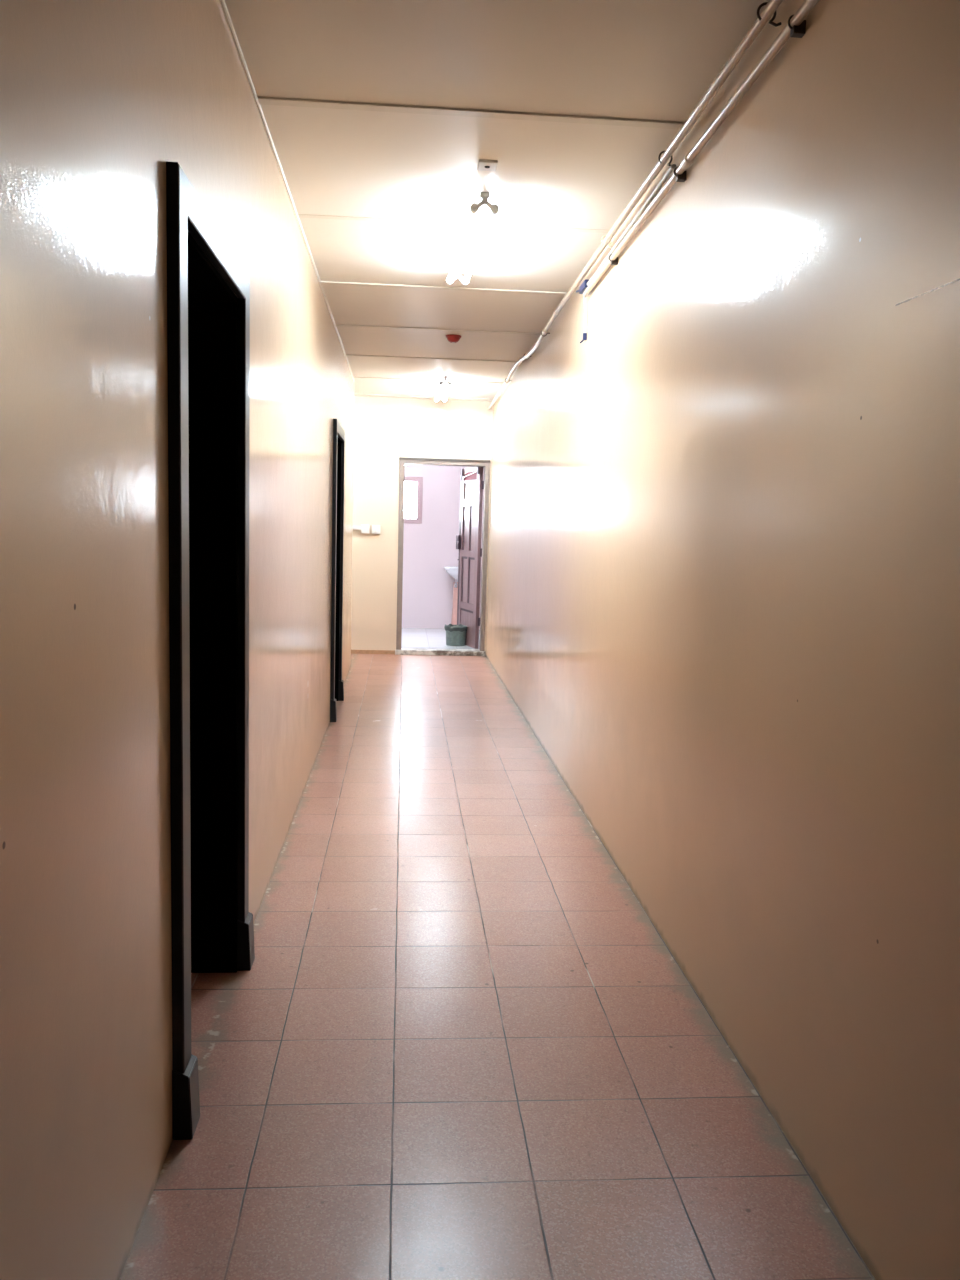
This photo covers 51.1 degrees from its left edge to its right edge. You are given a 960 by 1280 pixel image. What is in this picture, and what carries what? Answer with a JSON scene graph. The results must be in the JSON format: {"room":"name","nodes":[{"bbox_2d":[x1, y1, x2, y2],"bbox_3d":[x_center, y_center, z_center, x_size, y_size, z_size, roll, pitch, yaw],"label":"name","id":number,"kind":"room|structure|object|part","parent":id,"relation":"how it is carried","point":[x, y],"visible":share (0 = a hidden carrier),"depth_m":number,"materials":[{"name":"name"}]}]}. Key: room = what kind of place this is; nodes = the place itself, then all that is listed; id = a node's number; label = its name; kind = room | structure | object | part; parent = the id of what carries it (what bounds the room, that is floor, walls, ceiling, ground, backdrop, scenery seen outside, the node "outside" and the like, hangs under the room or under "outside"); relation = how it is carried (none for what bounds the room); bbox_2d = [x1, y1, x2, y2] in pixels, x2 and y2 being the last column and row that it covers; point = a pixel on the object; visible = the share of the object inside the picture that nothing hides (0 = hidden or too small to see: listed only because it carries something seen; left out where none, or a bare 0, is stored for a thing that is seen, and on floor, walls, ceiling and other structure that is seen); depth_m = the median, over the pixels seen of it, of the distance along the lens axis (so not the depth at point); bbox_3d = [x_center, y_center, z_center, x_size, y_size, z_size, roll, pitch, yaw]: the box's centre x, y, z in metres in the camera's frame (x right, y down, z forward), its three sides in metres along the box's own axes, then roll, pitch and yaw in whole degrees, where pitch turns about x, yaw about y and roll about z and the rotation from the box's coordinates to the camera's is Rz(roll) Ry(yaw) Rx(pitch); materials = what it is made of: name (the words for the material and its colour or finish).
{"room":"corridor","nodes":[
{"label":"corridor","id":0,"kind":"room"},
{"bbox_2d":[0,0,354,1279],"bbox_3d":[-0.894,-0.481,4.346,0.150,2.682,10.455,1,6,-4],"label":"wall","id":1,"kind":"structure","parent":0,"point":[97,97],"depth_m":1.68,"materials":[{"name":"beige paint"}]},
{"bbox_2d":[166,162,254,1139],"bbox_3d":[-0.754,0.024,2.578,0.214,2.082,0.945,1,6,-4],"label":"door","id":2,"kind":"structure","parent":1,"relation":"in","point":[208,287],"depth_m":2.89,"materials":[{"name":"black wood"}]},
{"bbox_3d":[-0.646,0.074,2.161,0.026,2.082,0.080,1,6,-4],"label":"casing","id":3,"kind":"part","parent":2,"relation":"part of","materials":[{"name":"wood"}]},
{"bbox_3d":[-0.650,-0.969,2.472,0.026,0.080,0.933,1,6,-4],"label":"casing","id":4,"kind":"part","parent":2,"relation":"part of","materials":[{"name":"brown metal"}]},
{"bbox_3d":[-0.710,-0.023,3.006,0.026,2.082,0.080,1,6,-4],"label":"casing","id":5,"kind":"part","parent":2,"relation":"part of","materials":[{"name":"wood"}]},
{"bbox_2d":[220,0,354,382],"bbox_3d":[-0.778,-1.808,4.203,0.012,0.012,10.455,1,6,-4],"label":"trim","id":6,"kind":"structure","parent":1,"relation":"attached to","point":[223,4],"depth_m":3.45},
{"bbox_2d":[330,419,344,721],"bbox_3d":[-1.111,-0.512,7.304,0.214,2.069,0.945,1,6,-4],"label":"door","id":7,"kind":"structure","parent":1,"relation":"in","point":[336,682],"depth_m":7.60,"materials":[{"name":"black wood"}]},
{"bbox_3d":[-1.004,-0.462,6.887,0.026,2.069,0.080,1,6,-4],"label":"casing","id":8,"kind":"part","parent":7,"relation":"part of","materials":[{"name":"black wood"}]},
{"bbox_3d":[-1.008,-1.498,7.199,0.026,0.080,0.933,1,6,-4],"label":"casing","id":9,"kind":"part","parent":7,"relation":"part of","materials":[{"name":"brown metal"}]},
{"bbox_3d":[-1.067,-0.559,7.732,0.026,2.069,0.080,1,6,-4],"label":"casing","id":10,"kind":"part","parent":7,"relation":"part of","materials":[{"name":"black wood"}]},
{"bbox_2d":[351,396,492,655],"bbox_3d":[-1.575,-1.202,10.575,3.653,2.682,0.150,1,6,-4],"label":"wall","id":11,"kind":"structure","parent":0,"point":[386,429],"depth_m":10.50,"materials":[{"name":"beige paint"}]},
{"bbox_2d":[361,525,369,533],"bbox_3d":[-1.202,-1.162,10.513,0.086,0.090,0.038,1,6,-4],"label":"light switch","id":12,"kind":"object","parent":11,"relation":"attached to","point":[364,528],"visible":1,"depth_m":10.50,"materials":[{"name":"white plastic"}]},
{"bbox_2d":[351,650,394,653],"bbox_3d":[-2.167,0.107,10.599,2.528,0.042,0.012,1,6,-4],"label":"baseboard","id":13,"kind":"structure","parent":11,"relation":"attached to","point":[352,651],"depth_m":10.67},
{"bbox_2d":[372,525,379,533],"bbox_3d":[-1.090,-1.160,10.522,0.086,0.090,0.038,1,6,-4],"label":"light switch","id":14,"kind":"object","parent":11,"relation":"attached to","point":[375,528],"visible":1,"depth_m":10.51,"materials":[{"name":"white plastic"}]},
{"bbox_2d":[395,457,489,655],"bbox_3d":[-0.426,-0.914,11.021,0.965,2.073,0.857,1,6,-4],"label":"door","id":15,"kind":"structure","parent":11,"relation":"in","point":[468,541],"depth_m":10.80,"materials":[{"name":"beige wood"}]},
{"bbox_3d":[-0.845,-0.876,10.664,0.055,2.055,0.167,1,6,-4],"label":"frame","id":16,"kind":"part","parent":15,"relation":"part of","materials":[{"name":"beige wood"}]},
{"bbox_3d":[-0.369,-1.866,10.587,0.845,0.045,0.165,1,6,-4],"label":"frame","id":17,"kind":"part","parent":15,"relation":"part of","materials":[{"name":"beige wood"}]},
{"bbox_3d":[-0.162,-0.682,11.273,0.014,0.540,0.227,-1,7,-19],"label":"panel","id":18,"kind":"part","parent":15,"relation":"part of","materials":[{"name":"wood"}]},
{"bbox_3d":[-0.146,-1.248,11.210,0.014,0.520,0.227,-1,7,-19],"label":"panel","id":19,"kind":"part","parent":15,"relation":"part of","materials":[{"name":"wood"}]},
{"bbox_3d":[-0.135,-0.176,11.210,0.020,0.370,0.476,-1,7,-19],"label":"panel","id":20,"kind":"part","parent":15,"relation":"part of","materials":[{"name":"brown wood"}]},
{"bbox_3d":[-0.094,-1.636,11.045,0.008,0.210,0.480,-1,7,-19],"label":"glass pane","id":21,"kind":"part","parent":15,"relation":"part of","materials":[{"name":"white glass"}]},
{"bbox_3d":[-0.090,-1.802,11.027,0.008,0.105,0.480,-1,7,-19],"label":"glass pane","id":22,"kind":"part","parent":15,"relation":"part of","materials":[{"name":"glass"}]},
{"bbox_3d":[-0.082,-0.653,11.039,0.014,0.540,0.233,-1,7,-19],"label":"panel","id":23,"kind":"part","parent":15,"relation":"part of","materials":[{"name":"wood"}]},
{"bbox_3d":[-0.066,-1.219,10.975,0.014,0.520,0.233,-1,7,-19],"label":"panel","id":24,"kind":"part","parent":15,"relation":"part of","materials":[{"name":"wood"}]},
{"bbox_3d":[0.047,-0.859,10.733,0.045,2.055,0.167,1,6,-4],"label":"frame","id":25,"kind":"part","parent":15,"relation":"part of","materials":[{"name":"beige wood"}]},
{"bbox_2d":[401,628,479,648],"bbox_3d":[-0.856,0.036,11.970,2.950,0.150,2.224,1,6,-4],"label":"floor","id":26,"kind":"structure","parent":0,"point":[411,637],"depth_m":11.74,"materials":[{"name":"white tile"}]},
{"bbox_2d":[443,559,458,624],"bbox_3d":[-0.249,-0.567,12.752,0.451,0.905,0.424,1,6,-4],"label":"basin","id":27,"kind":"object","parent":26,"relation":"on","point":[452,571],"visible":0.39,"depth_m":12.78,"materials":[{"name":"white ceramic"}]},
{"bbox_3d":[-0.241,-0.828,12.722,0.451,0.192,0.424,1,6,-4],"label":"bowl","id":28,"kind":"part","parent":27,"relation":"part of","materials":[{"name":"white ceramic"}]},
{"bbox_2d":[444,624,466,645],"bbox_3d":[-0.271,-0.057,11.238,0.259,0.230,0.240,1,6,-4],"label":"waste bin","id":29,"kind":"object","parent":26,"relation":"on","point":[455,634],"visible":1,"depth_m":11.15,"materials":[{"name":"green plastic"}]},
{"bbox_2d":[402,465,483,629],"bbox_3d":[-0.903,-1.330,12.906,2.750,2.650,0.150,1,6,-4],"label":"wall","id":30,"kind":"structure","parent":0,"point":[429,546],"depth_m":12.87,"materials":[{"name":"pink paint"}]},
{"bbox_2d":[404,476,422,523],"bbox_3d":[-1.069,-1.790,12.795,0.665,0.590,0.082,1,6,-4],"label":"window","id":31,"kind":"structure","parent":30,"relation":"in","point":[419,480],"depth_m":12.78,"materials":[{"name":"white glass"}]},
{"bbox_2d":[224,0,768,400],"bbox_3d":[-1.177,-1.935,4.663,3.803,0.120,11.756,1,6,-4],"label":"ceiling","id":32,"kind":"structure","parent":0,"point":[627,59],"depth_m":3.41,"materials":[{"name":"paint"}]},
{"bbox_2d":[354,394,493,399],"bbox_3d":[-1.594,-2.504,10.168,3.503,0.007,0.044,1,6,-4],"label":"trim","id":33,"kind":"structure","parent":32,"relation":"attached to","point":[354,394],"depth_m":10.23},
{"bbox_2d":[353,377,503,383],"bbox_3d":[-0.453,-2.348,9.073,1.391,0.007,0.044,1,6,-4],"label":"trim","id":34,"kind":"structure","parent":32,"relation":"attached to","point":[353,377],"depth_m":9.06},
{"bbox_2d":[346,354,521,362],"bbox_3d":[-0.364,-2.213,7.896,1.391,0.007,0.044,1,6,-4],"label":"trim","id":35,"kind":"structure","parent":32,"relation":"attached to","point":[346,354],"depth_m":7.88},
{"bbox_2d":[336,324,540,334],"bbox_3d":[-0.275,-2.078,6.719,1.391,0.007,0.044,1,6,-4],"label":"trim","id":36,"kind":"structure","parent":32,"relation":"attached to","point":[338,325],"depth_m":6.71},
{"bbox_2d":[435,376,451,401],"bbox_3d":[-0.349,-2.348,9.425,0.117,0.080,1.228,1,6,-4],"label":"ceiling light","id":37,"kind":"object","parent":32,"relation":"attached to","point":[442,384],"visible":1,"depth_m":9.30,"materials":[{"name":"white plastic"}]},
{"bbox_2d":[321,281,566,294],"bbox_3d":[-0.186,-1.943,5.541,1.391,0.007,0.044,1,6,-4],"label":"trim","id":38,"kind":"structure","parent":32,"relation":"attached to","point":[322,282],"depth_m":5.53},
{"bbox_2d":[446,334,460,342],"bbox_3d":[-0.184,-2.080,6.944,0.110,0.049,0.110,1,6,-4],"label":"smoke detector","id":39,"kind":"object","parent":32,"relation":"attached to","point":[452,338],"visible":1,"depth_m":6.91,"materials":[{"name":"red plastic"}]},
{"bbox_2d":[298,214,609,232],"bbox_3d":[-0.097,-1.810,4.364,1.391,0.002,0.044,1,6,-4],"label":"trim","id":40,"kind":"structure","parent":32,"relation":"attached to","point":[299,215],"depth_m":4.36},
{"bbox_2d":[446,192,498,285],"bbox_3d":[-0.048,-1.789,4.540,0.117,0.080,1.219,1,6,-7],"label":"ceiling light","id":41,"kind":"object","parent":32,"relation":"attached to","point":[477,210],"visible":1,"depth_m":4.37,"materials":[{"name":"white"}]},
{"bbox_2d":[257,96,693,129],"bbox_3d":[-0.008,-1.672,3.187,1.391,0.007,0.044,1,6,-4],"label":"trim","id":42,"kind":"structure","parent":32,"relation":"attached to","point":[262,100],"depth_m":3.18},
{"bbox_2d":[477,160,497,170],"bbox_3d":[0.027,-1.720,3.640,0.068,0.012,0.090,1,6,-4],"label":"junction box","id":43,"kind":"object","parent":32,"relation":"attached to","point":[483,165],"visible":1,"depth_m":3.63,"materials":[{"name":"white plastic"}]},
{"bbox_2d":[120,654,874,1279],"bbox_3d":[-1.249,0.847,4.902,3.803,0.100,11.606,1,6,-4],"label":"floor","id":44,"kind":"structure","parent":0,"point":[457,1041],"depth_m":2.58,"materials":[{"name":"tile"}]},
{"bbox_2d":[486,0,959,1279],"bbox_3d":[0.605,-0.509,4.962,0.150,2.682,11.456,1,6,-4],"label":"wall","id":45,"kind":"structure","parent":0,"point":[723,604],"depth_m":2.32,"materials":[{"name":"beige paint"}]},
{"bbox_2d":[576,164,675,293],"bbox_3d":[0.583,-1.695,4.311,0.034,0.047,1.841,1,6,-4],"label":"cable","id":46,"kind":"object","parent":45,"relation":"attached to","point":[585,284],"visible":0.85,"depth_m":3.99,"materials":[{"name":"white plastic"}]},
{"bbox_2d":[488,0,782,409],"bbox_3d":[0.533,-1.786,4.796,0.063,0.091,11.430,1,6,-4],"label":"conduit","id":47,"kind":"object","parent":45,"relation":"attached to","point":[771,6],"visible":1,"depth_m":3.28,"materials":[{"name":"metal"}]},
{"bbox_2d":[583,0,818,296],"bbox_3d":[0.750,-1.395,2.082,0.040,0.052,5.930,1,6,-4],"label":"conduit","id":48,"kind":"object","parent":45,"relation":"attached to","point":[796,26],"visible":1,"depth_m":2.85,"materials":[{"name":"metal"}]},
{"bbox_2d":[580,297,586,342],"bbox_3d":[0.526,-1.613,5.039,0.031,0.230,0.073,1,6,-4],"label":"cable","id":49,"kind":"object","parent":48,"relation":"hanging from","point":[584,336],"visible":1,"depth_m":5.05,"materials":[{"name":"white plastic"}]}
]}

